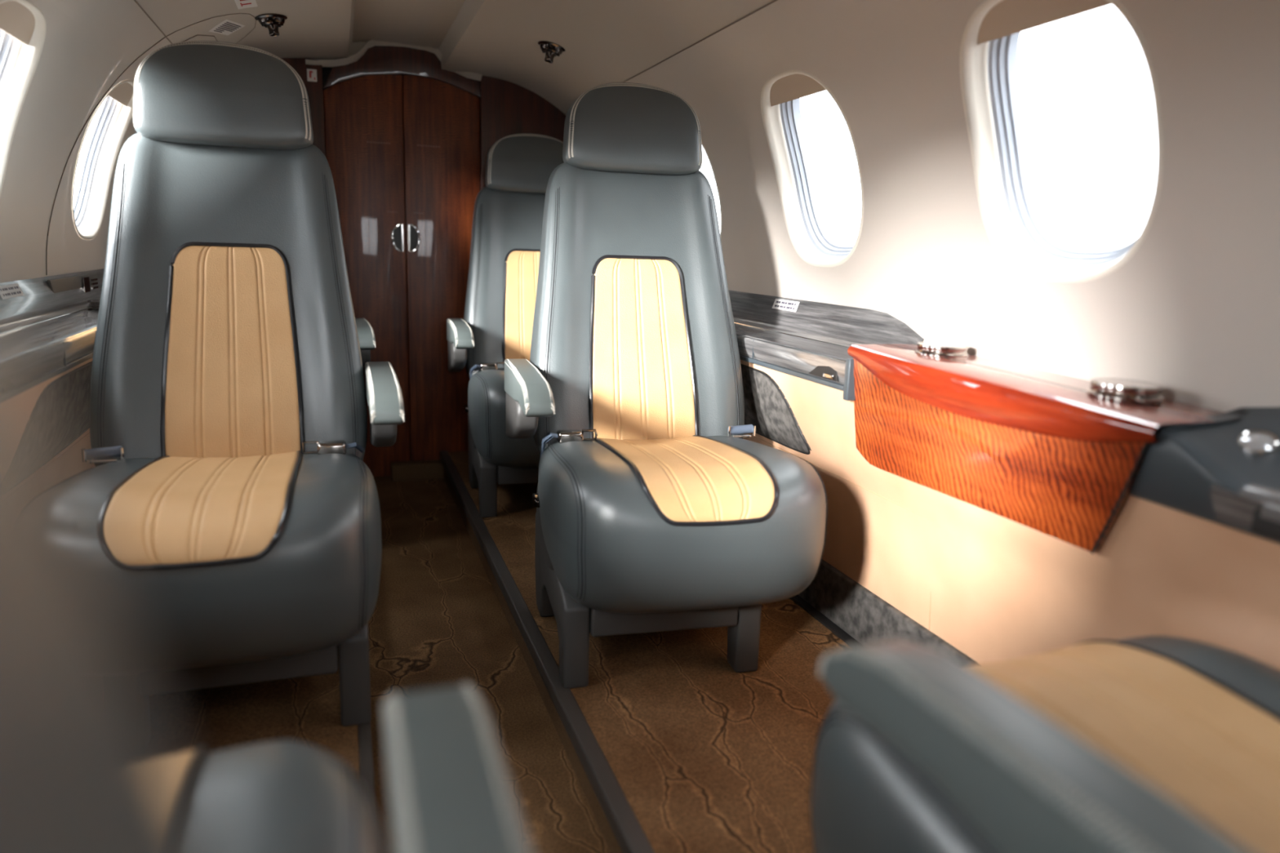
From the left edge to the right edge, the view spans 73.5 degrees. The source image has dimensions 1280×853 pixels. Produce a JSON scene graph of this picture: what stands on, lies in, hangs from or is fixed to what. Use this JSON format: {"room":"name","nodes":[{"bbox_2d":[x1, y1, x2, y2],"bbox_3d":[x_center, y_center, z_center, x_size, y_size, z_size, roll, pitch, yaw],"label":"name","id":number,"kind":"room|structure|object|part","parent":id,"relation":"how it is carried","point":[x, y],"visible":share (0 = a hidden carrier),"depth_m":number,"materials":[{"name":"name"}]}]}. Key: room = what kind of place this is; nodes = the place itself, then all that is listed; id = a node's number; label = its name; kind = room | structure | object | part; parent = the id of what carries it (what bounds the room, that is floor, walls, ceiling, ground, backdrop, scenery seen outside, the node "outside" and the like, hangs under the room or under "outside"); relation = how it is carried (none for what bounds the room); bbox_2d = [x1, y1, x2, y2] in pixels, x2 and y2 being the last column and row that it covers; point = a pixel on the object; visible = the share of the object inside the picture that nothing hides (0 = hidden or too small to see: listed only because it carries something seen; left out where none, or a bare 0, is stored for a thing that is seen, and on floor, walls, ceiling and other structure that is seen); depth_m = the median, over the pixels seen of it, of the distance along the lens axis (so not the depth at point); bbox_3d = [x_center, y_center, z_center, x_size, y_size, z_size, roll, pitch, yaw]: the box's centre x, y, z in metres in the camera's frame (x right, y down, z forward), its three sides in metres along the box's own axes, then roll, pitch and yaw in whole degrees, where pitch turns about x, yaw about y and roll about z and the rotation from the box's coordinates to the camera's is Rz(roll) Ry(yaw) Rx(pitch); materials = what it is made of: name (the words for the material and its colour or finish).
{"room":"aircraft cabin","nodes":[
{"label":"aircraft cabin","id":0,"kind":"room"},
{"bbox_2d":[0,0,171,282],"bbox_3d":[-0.819,0.006,0.856,0.236,1.343,4.413,-2,13,-19],"label":"wall","id":1,"kind":"structure","parent":0,"point":[88,44],"depth_m":1.80,"materials":[{"name":"beige plastic"}]},
{"bbox_2d":[0,0,46,196],"bbox_3d":[-1.125,-0.518,1.448,0.209,0.402,0.352,-2,13,-19],"label":"window","id":2,"kind":"structure","parent":1,"relation":"in","point":[23,24],"depth_m":1.56,"materials":[{"name":"beige plastic"}]},
{"bbox_2d":[0,0,35,44],"bbox_3d":[-1.051,-0.689,1.437,0.046,0.046,0.281,-2,13,-19],"label":"shade","id":3,"kind":"object","parent":2,"relation":"attached to","point":[17,18],"depth_m":1.46,"materials":[{"name":"beige plastic"}]},
{"bbox_2d":[0,268,104,389],"bbox_3d":[-1.241,-0.262,1.943,0.164,0.152,1.857,-2,13,-19],"label":"ledge","id":4,"kind":"object","parent":1,"relation":"attached to","point":[51,328],"visible":0.48,"depth_m":1.66,"materials":[{"name":"silver metal"}]},
{"bbox_3d":[-1.223,-0.263,1.665,0.009,0.024,0.120,-2,13,-19],"label":"label plate","id":5,"kind":"part","parent":4,"relation":"part of","materials":[{"name":"white"}]},
{"bbox_3d":[-1.190,-0.207,1.980,0.022,0.010,1.845,-2,13,-19],"label":"rail","id":6,"kind":"part","parent":4,"relation":"part of","materials":[{"name":"grey metal"}]},
{"bbox_3d":[-1.362,-0.337,2.066,0.006,0.051,0.399,-2,13,-19],"label":"control panel","id":7,"kind":"part","parent":4,"relation":"part of","materials":[{"name":"grey plastic"}]},
{"bbox_2d":[86,299,100,309],"bbox_3d":[-1.252,-0.288,2.020,0.088,0.018,0.091,-2,13,-19],"label":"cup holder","id":8,"kind":"object","parent":4,"relation":"on","point":[93,304],"visible":0.27,"depth_m":1.98,"materials":[{"name":"silver metal"}]},
{"bbox_2d":[28,357,94,480],"bbox_3d":[-0.839,0.247,0.858,0.093,0.450,4.330,-2,13,-19],"label":"wall panel","id":9,"kind":"object","parent":1,"relation":"attached to","point":[69,462],"visible":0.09,"depth_m":1.78,"materials":[{"name":"beige leather"}]},
{"bbox_2d":[35,361,92,457],"bbox_3d":[-1.106,-0.031,1.660,0.059,0.171,0.702,-2,13,-19],"label":"fabric panel","id":10,"kind":"object","parent":9,"relation":"attached to","point":[63,406],"visible":0.46,"depth_m":1.60,"materials":[{"name":"grey fabric"}]},
{"bbox_2d":[71,79,133,239],"bbox_3d":[-1.383,-0.680,2.177,0.209,0.402,0.352,-2,13,-19],"label":"window","id":11,"kind":"structure","parent":1,"relation":"in","point":[106,131],"depth_m":2.29,"materials":[{"name":"white plastic"}]},
{"bbox_2d":[108,82,133,106],"bbox_3d":[-1.309,-0.850,2.166,0.046,0.046,0.281,-2,13,-19],"label":"shade","id":12,"kind":"object","parent":11,"relation":"attached to","point":[122,93],"depth_m":2.19,"materials":[{"name":"beige plastic"}]},
{"bbox_2d":[45,13,256,275],"bbox_3d":[-1.144,-0.723,2.168,0.239,0.659,0.730,4,12,8],"label":"seam","id":13,"kind":"structure","parent":1,"relation":"attached to","point":[233,13],"depth_m":2.01,"materials":[{"name":"brown"}]},
{"bbox_2d":[149,644,359,778],"bbox_3d":[-0.650,0.602,1.047,0.595,0.090,4.410,-2,13,-19],"label":"floor","id":14,"kind":"structure","parent":0,"point":[304,709],"depth_m":1.41,"materials":[{"name":"carpet"}]},
{"bbox_2d":[62,40,404,726],"bbox_3d":[-0.692,-0.113,1.459,0.539,1.138,0.759,-2,12,-19],"label":"armchair","id":15,"kind":"object","parent":14,"relation":"on","point":[227,512],"visible":0.94,"depth_m":1.57,"materials":[{"name":"grey leather"}]},
{"bbox_3d":[-0.834,0.350,1.459,0.047,0.222,0.408,-2,12,-19],"label":"leg","id":16,"kind":"part","parent":15,"relation":"part of","materials":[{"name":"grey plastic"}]},
{"bbox_2d":[63,453,382,673],"bbox_3d":[-0.694,0.189,1.431,0.496,0.277,0.582,-2,12,-19],"label":"seat cushion","id":17,"kind":"object","parent":15,"relation":"on","point":[204,562],"depth_m":1.21,"materials":[{"name":"leather"}]},
{"bbox_3d":[-0.785,-0.221,1.657,0.476,0.674,0.288,-2,12,-19],"label":"backrest","id":18,"kind":"part","parent":15,"relation":"part of","materials":[{"name":"leather"}]},
{"bbox_3d":[-0.524,0.339,1.564,0.047,0.222,0.408,-2,12,-19],"label":"leg","id":19,"kind":"part","parent":15,"relation":"part of","materials":[{"name":"grey plastic"}]},
{"bbox_3d":[-0.481,-0.059,1.599,0.053,0.078,0.406,-2,12,-19],"label":"armrest","id":20,"kind":"part","parent":15,"relation":"part of","materials":[{"name":"leather"}]},
{"bbox_2d":[0,313,532,852],"bbox_3d":[-0.307,0.147,0.281,0.543,1.138,0.758,-2,12,-19],"label":"armchair","id":21,"kind":"object","parent":14,"relation":"on","point":[86,766],"visible":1,"depth_m":0.08,"materials":[{"name":"leather"}]},
{"bbox_3d":[-0.252,0.136,0.043,0.476,0.674,0.288,-2,12,-19],"label":"backrest","id":22,"kind":"part","parent":21,"relation":"part of","materials":[{"name":"leather"}]},
{"bbox_2d":[188,739,388,852],"bbox_3d":[-0.367,0.414,0.413,0.496,0.277,0.582,-2,12,-19],"label":"seat cushion","id":23,"kind":"object","parent":21,"relation":"on","point":[289,796],"depth_m":0.57,"materials":[{"name":"leather"}]},
{"bbox_3d":[-0.067,0.213,0.342,0.053,0.078,0.406,-2,12,-19],"label":"armrest","id":24,"kind":"part","parent":21,"relation":"part of","materials":[{"name":"leather"}]},
{"bbox_2d":[355,317,376,373],"bbox_3d":[-1.034,-0.322,2.397,0.539,1.138,0.759,-3,13,-21],"label":"armchair","id":25,"kind":"object","parent":14,"relation":"on","point":[366,333],"visible":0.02,"depth_m":2.40,"materials":[{"name":"leather"}]},
{"bbox_3d":[-0.829,-0.270,2.547,0.053,0.078,0.406,-3,13,-21],"label":"armrest","id":26,"kind":"part","parent":25,"relation":"part of","materials":[{"name":"leather"}]},
{"bbox_2d":[357,721,376,808],"bbox_3d":[-0.358,0.559,1.141,0.020,0.031,4.410,-2,13,-19],"label":"floor strip","id":27,"kind":"object","parent":14,"relation":"attached to","point":[365,744],"depth_m":1.31,"materials":[{"name":"grey metal"}]},
{"bbox_2d":[280,39,565,457],"bbox_3d":[-0.854,-0.570,3.050,1.800,1.648,0.120,-2,13,-19],"label":"door frame","id":28,"kind":"structure","parent":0,"point":[506,108],"depth_m":2.96,"materials":[{"name":"brown wood"}]},
{"bbox_3d":[-1.359,-0.494,2.888,0.595,1.451,0.060,-2,13,-19],"label":"panel","id":29,"kind":"part","parent":28,"relation":"part of","materials":[{"name":"brown wood"}]},
{"bbox_2d":[306,68,316,81],"bbox_3d":[-1.075,-1.151,2.808,0.030,0.038,0.003,-2,13,-19],"label":"placard","id":30,"kind":"object","parent":28,"relation":"attached to","point":[311,73],"visible":1,"depth_m":2.81,"materials":[{"name":"white plastic"}]},
{"bbox_2d":[323,74,410,476],"bbox_3d":[-0.958,-0.505,3.029,0.255,1.413,0.025,-2,13,-19],"label":"door","id":31,"kind":"structure","parent":28,"relation":"in","point":[363,115],"depth_m":2.98,"materials":[{"name":"brown wood"}]},
{"bbox_3d":[-0.855,-0.666,3.021,0.042,0.101,0.008,-2,13,-19],"label":"handle","id":32,"kind":"part","parent":31,"relation":"part of","materials":[{"name":"silver metal"}]},
{"bbox_3d":[-0.819,-1.280,2.869,0.570,0.183,0.054,-2,13,-19],"label":"arch trim","id":33,"kind":"part","parent":28,"relation":"part of","materials":[{"name":"beige"}]},
{"bbox_3d":[-0.810,-1.212,2.929,0.520,0.159,0.030,-2,13,-19],"label":"header panel","id":34,"kind":"part","parent":28,"relation":"part of","materials":[{"name":"brown wood"}]},
{"bbox_2d":[391,459,444,481],"bbox_3d":[-0.815,0.163,3.183,0.210,0.062,0.060,-2,13,-19],"label":"sill","id":35,"kind":"structure","parent":28,"relation":"attached to","point":[402,471],"depth_m":3.15,"materials":[{"name":"wood"}]},
{"bbox_2d":[402,74,479,461],"bbox_3d":[-0.712,-0.515,3.114,0.260,1.414,0.025,-2,13,-19],"label":"door","id":36,"kind":"structure","parent":28,"relation":"in","point":[441,119],"depth_m":3.07,"materials":[{"name":"brown wood"}]},
{"bbox_3d":[-0.801,-0.668,3.040,0.042,0.101,0.008,-2,13,-19],"label":"handle","id":37,"kind":"part","parent":36,"relation":"part of","materials":[{"name":"silver metal"}]},
{"bbox_3d":[-0.330,-0.534,3.244,0.545,1.455,0.060,-2,13,-19],"label":"panel","id":38,"kind":"part","parent":28,"relation":"part of","materials":[{"name":"brown wood"}]},
{"bbox_2d":[136,0,773,113],"bbox_3d":[-0.128,-0.763,0.929,1.170,0.179,4.410,-2,13,-19],"label":"ceiling","id":39,"kind":"structure","parent":0,"point":[604,42],"depth_m":2.32,"materials":[{"name":"beige plastic"}]},
{"bbox_2d":[133,0,172,44],"bbox_3d":[-0.683,-0.654,0.756,0.003,0.003,4.410,-2,13,-19],"label":"seam","id":40,"kind":"structure","parent":39,"relation":"attached to","point":[138,4],"depth_m":1.93,"materials":[{"name":"brown"}]},
{"bbox_2d":[182,34,217,41],"bbox_3d":[-1.177,-0.981,2.290,0.101,0.128,0.299,5,12,13],"label":"seam","id":41,"kind":"structure","parent":39,"relation":"attached to","point":[197,34],"depth_m":2.22,"materials":[{"name":"brown"}]},
{"bbox_2d":[208,19,245,35],"bbox_3d":[-1.089,-1.050,2.259,0.066,0.034,0.157,2,12,-2],"label":"placard","id":42,"kind":"object","parent":39,"relation":"attached to","point":[226,27],"visible":1,"depth_m":2.25,"materials":[{"name":"white plastic"}]},
{"bbox_2d":[234,0,257,8],"bbox_3d":[-0.943,-1.022,2.041,0.045,0.012,0.200,-2,13,-19],"label":"exit sign","id":43,"kind":"object","parent":39,"relation":"attached to","point":[241,4],"visible":1,"depth_m":2.09,"materials":[{"name":"white plastic"}]},
{"bbox_2d":[254,13,287,35],"bbox_3d":[-0.972,-1.060,2.260,0.080,0.053,0.080,-1,12,-15],"label":"ceiling vent","id":44,"kind":"object","parent":39,"relation":"in","point":[272,21],"visible":1,"depth_m":2.24,"materials":[{"name":"black metal"}]},
{"bbox_2d":[537,40,565,62],"bbox_3d":[-0.252,-1.069,2.448,0.079,0.056,0.080,0,12,-10],"label":"ceiling vent","id":45,"kind":"object","parent":39,"relation":"in","point":[551,50],"visible":1,"depth_m":2.43,"materials":[{"name":"black metal"}]},
{"bbox_2d":[564,0,777,114],"bbox_3d":[0.421,-0.696,1.138,0.003,0.003,4.410,-2,13,-19],"label":"seam","id":46,"kind":"structure","parent":39,"relation":"attached to","point":[774,1],"depth_m":1.90,"materials":[{"name":"brown"}]},
{"bbox_2d":[368,475,610,852],"bbox_3d":[-0.177,0.648,1.224,0.600,0.040,4.410,-2,13,-19],"label":"floor","id":47,"kind":"structure","parent":0,"point":[437,620],"depth_m":1.84,"materials":[{"name":"carpet"}]},
{"bbox_2d":[444,468,622,852],"bbox_3d":[-0.036,0.593,1.262,0.020,0.062,4.410,-2,13,-19],"label":"riser","id":48,"kind":"structure","parent":47,"relation":"on","point":[613,846],"depth_m":1.62,"materials":[{"name":"metal"}]},
{"bbox_2d":[447,450,848,852],"bbox_3d":[0.277,0.567,1.367,0.642,0.090,4.410,-2,13,-19],"label":"floor","id":49,"kind":"structure","parent":0,"point":[707,756],"depth_m":1.46,"materials":[{"name":"carpet"}]},
{"bbox_2d":[446,133,564,517],"bbox_3d":[-0.308,-0.349,2.649,0.539,1.138,0.758,-1,12,-16],"label":"armchair","id":50,"kind":"object","parent":49,"relation":"on","point":[496,326],"visible":0.42,"depth_m":2.78,"materials":[{"name":"leather"}]},
{"bbox_3d":[-0.558,-0.281,2.645,0.053,0.078,0.406,-1,12,-16],"label":"armrest","id":51,"kind":"part","parent":50,"relation":"part of","materials":[{"name":"leather"}]},
{"bbox_3d":[-0.539,-0.057,2.674,0.016,0.016,0.055,-1,12,-16],"label":"recline lever","id":52,"kind":"part","parent":50,"relation":"part of","materials":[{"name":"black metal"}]},
{"bbox_3d":[-0.489,0.114,2.645,0.047,0.222,0.408,-1,12,-16],"label":"leg","id":53,"kind":"part","parent":50,"relation":"part of","materials":[{"name":"grey plastic"}]},
{"bbox_2d":[467,369,540,467],"bbox_3d":[-0.273,-0.048,2.634,0.496,0.277,0.582,-1,12,-16],"label":"seat cushion","id":54,"kind":"object","parent":50,"relation":"on","point":[489,445],"depth_m":2.37,"materials":[{"name":"leather"}]},
{"bbox_3d":[-0.350,-0.458,2.863,0.476,0.674,0.288,-1,12,-16],"label":"backrest","id":55,"kind":"part","parent":50,"relation":"part of","materials":[{"name":"leather"}]},
{"bbox_2d":[439,450,654,852],"bbox_3d":[-0.039,0.547,1.251,0.030,0.031,4.410,-2,13,-19],"label":"floor strip","id":56,"kind":"object","parent":49,"relation":"on","point":[630,837],"visible":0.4,"depth_m":1.50,"materials":[{"name":"grey metal"}]},
{"bbox_2d":[504,82,827,688],"bbox_3d":[0.024,-0.141,1.708,0.539,1.138,0.758,-1,12,-14],"label":"armchair","id":57,"kind":"object","parent":49,"relation":"on","point":[655,512],"visible":1,"depth_m":1.82,"materials":[{"name":"grey leather"}]},
{"bbox_3d":[-0.226,-0.074,1.713,0.053,0.078,0.406,-1,12,-14],"label":"armrest","id":58,"kind":"part","parent":57,"relation":"part of","materials":[{"name":"leather"}]},
{"bbox_3d":[-0.208,0.150,1.741,0.016,0.016,0.055,-1,12,-14],"label":"recline lever","id":59,"kind":"part","parent":57,"relation":"part of","materials":[{"name":"black metal"}]},
{"bbox_3d":[-0.161,0.321,1.710,0.047,0.222,0.408,-1,12,-14],"label":"leg","id":60,"kind":"part","parent":57,"relation":"part of","materials":[{"name":"grey plastic"}]},
{"bbox_3d":[-0.010,-0.249,1.924,0.476,0.674,0.288,-1,12,-14],"label":"backrest","id":61,"kind":"part","parent":57,"relation":"part of","materials":[{"name":"leather"}]},
{"bbox_2d":[537,435,826,613],"bbox_3d":[0.056,0.161,1.691,0.496,0.277,0.582,-1,12,-14],"label":"seat cushion","id":62,"kind":"object","parent":57,"relation":"on","point":[627,524],"depth_m":1.44,"materials":[{"name":"leather"}]},
{"bbox_3d":[0.156,0.315,1.790,0.047,0.222,0.408,-1,12,-14],"label":"leg","id":63,"kind":"part","parent":57,"relation":"part of","materials":[{"name":"grey plastic"}]},
{"bbox_2d":[790,595,861,645],"bbox_3d":[0.559,0.520,1.413,0.027,0.008,4.330,-2,13,-19],"label":"floor strip","id":64,"kind":"object","parent":49,"relation":"on","point":[842,634],"depth_m":1.85,"materials":[{"name":"black rubber"}]},
{"bbox_2d":[810,635,1279,852],"bbox_3d":[0.455,0.127,0.503,0.559,1.138,0.758,-2,13,-19],"label":"armchair","id":65,"kind":"object","parent":49,"relation":"on","point":[1147,744],"visible":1,"depth_m":0.62,"materials":[{"name":"leather"}]},
{"bbox_2d":[565,0,1279,412],"bbox_3d":[0.509,-0.044,1.316,0.236,1.343,4.413,-2,13,-19],"label":"wall","id":66,"kind":"structure","parent":0,"point":[1193,313],"depth_m":1.37,"materials":[{"name":"beige"}]},
{"bbox_2d":[702,143,722,236],"bbox_3d":[0.159,-0.693,2.498,0.209,0.402,0.352,-2,13,-19],"label":"window","id":67,"kind":"structure","parent":66,"relation":"in","point":[702,144],"depth_m":2.34,"materials":[{"name":"beige plastic"}]},
{"bbox_2d":[760,69,863,267],"bbox_3d":[0.384,-0.552,1.861,0.209,0.402,0.352,-2,13,-19],"label":"window","id":68,"kind":"structure","parent":66,"relation":"in","point":[810,237],"depth_m":1.98,"materials":[{"name":"beige plastic"}]},
{"bbox_2d":[769,73,825,106],"bbox_3d":[0.321,-0.717,1.803,0.046,0.046,0.281,-2,13,-19],"label":"shade","id":69,"kind":"object","parent":68,"relation":"attached to","point":[784,87],"depth_m":1.80,"materials":[{"name":"beige plastic"}]},
{"bbox_2d":[728,289,924,400],"bbox_3d":[0.152,-0.314,2.424,0.164,0.152,1.857,-2,13,-19],"label":"ledge","id":70,"kind":"object","parent":66,"relation":"attached to","point":[809,340],"visible":0.56,"depth_m":1.83,"materials":[{"name":"grey wood veneer"},{"name":"chrome"}]},
{"bbox_3d":[0.352,-0.294,2.075,0.009,0.024,0.120,-2,13,-19],"label":"label plate","id":71,"kind":"part","parent":70,"relation":"part of","materials":[{"name":"white"}]},
{"bbox_3d":[0.093,-0.255,2.423,0.022,0.010,1.845,-2,13,-19],"label":"rail","id":72,"kind":"part","parent":70,"relation":"part of","materials":[{"name":"grey metal"}]},
{"bbox_2d":[728,289,924,360],"bbox_3d":[0.156,-0.348,2.425,0.156,0.084,1.845,-2,13,-19],"label":"shelf","id":73,"kind":"object","parent":70,"relation":"attached to","point":[806,330],"depth_m":1.88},
{"bbox_2d":[797,559,978,665],"bbox_3d":[0.578,0.457,1.406,0.031,0.114,4.330,-2,13,-19],"label":"baseboard","id":74,"kind":"structure","parent":66,"relation":"attached to","point":[866,617],"depth_m":1.73,"materials":[{"name":"grey carpet"}]},
{"bbox_2d":[740,360,1279,670],"bbox_3d":[0.540,0.195,1.335,0.093,0.450,4.330,-2,13,-19],"label":"wall panel","id":75,"kind":"object","parent":66,"relation":"attached to","point":[995,588],"visible":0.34,"depth_m":1.29,"materials":[{"name":"beige leather"}]},
{"bbox_2d":[740,364,811,454],"bbox_3d":[0.237,-0.082,2.124,0.059,0.171,0.702,-2,13,-19],"label":"fabric panel","id":76,"kind":"object","parent":75,"relation":"attached to","point":[766,407],"visible":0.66,"depth_m":1.94,"materials":[{"name":"grey fabric"}]},
{"bbox_2d":[847,343,1224,554],"bbox_3d":[0.548,0.018,1.297,0.171,0.214,0.628,-2,13,-19],"label":"side table","id":77,"kind":"object","parent":66,"relation":"attached to","point":[1025,446],"visible":0.99,"depth_m":1.21,"materials":[{"name":"orange wood"}]},
{"bbox_2d":[915,342,968,358],"bbox_3d":[0.514,-0.131,1.461,0.088,0.018,0.091,-2,13,-19],"label":"cup holder","id":78,"kind":"object","parent":77,"relation":"on","point":[942,349],"visible":1,"depth_m":1.43,"materials":[{"name":"silver metal"}]},
{"bbox_3d":[0.515,-0.139,1.458,0.076,0.001,0.076,-2,13,-19],"label":"lid","id":79,"kind":"part","parent":78,"relation":"part of","materials":[{"name":"silver metal"}]},
{"bbox_2d":[1086,377,1164,402],"bbox_3d":[0.629,-0.048,1.113,0.088,0.018,0.091,-2,13,-19],"label":"cup holder","id":80,"kind":"object","parent":77,"relation":"on","point":[1117,389],"visible":1,"depth_m":1.08,"materials":[{"name":"silver metal"}]},
{"bbox_3d":[0.630,-0.056,1.110,0.076,0.001,0.076,-2,13,-19],"label":"lid","id":81,"kind":"part","parent":80,"relation":"part of","materials":[{"name":"silver metal"}]},
{"bbox_2d":[959,0,1163,282],"bbox_3d":[0.604,-0.414,1.240,0.209,0.402,0.352,-2,13,-19],"label":"window","id":82,"kind":"structure","parent":66,"relation":"in","point":[1015,228],"depth_m":1.35,"materials":[{"name":"beige plastic"}]},
{"bbox_2d":[977,0,1111,44],"bbox_3d":[0.541,-0.579,1.182,0.046,0.046,0.281,-2,13,-19],"label":"shade","id":83,"kind":"object","parent":82,"relation":"attached to","point":[996,19],"depth_m":1.20,"materials":[{"name":"beige plastic"}]},
{"bbox_2d":[1128,406,1279,543],"bbox_3d":[0.913,0.180,0.283,0.158,0.145,1.652,-2,13,-19],"label":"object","id":84,"kind":"object","parent":66,"relation":"attached to","point":[1224,470],"visible":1,"depth_m":0.95,"materials":[{"name":"dark grey leather"},{"name":"black plastic"},{"name":"polished metal"}]}
]}

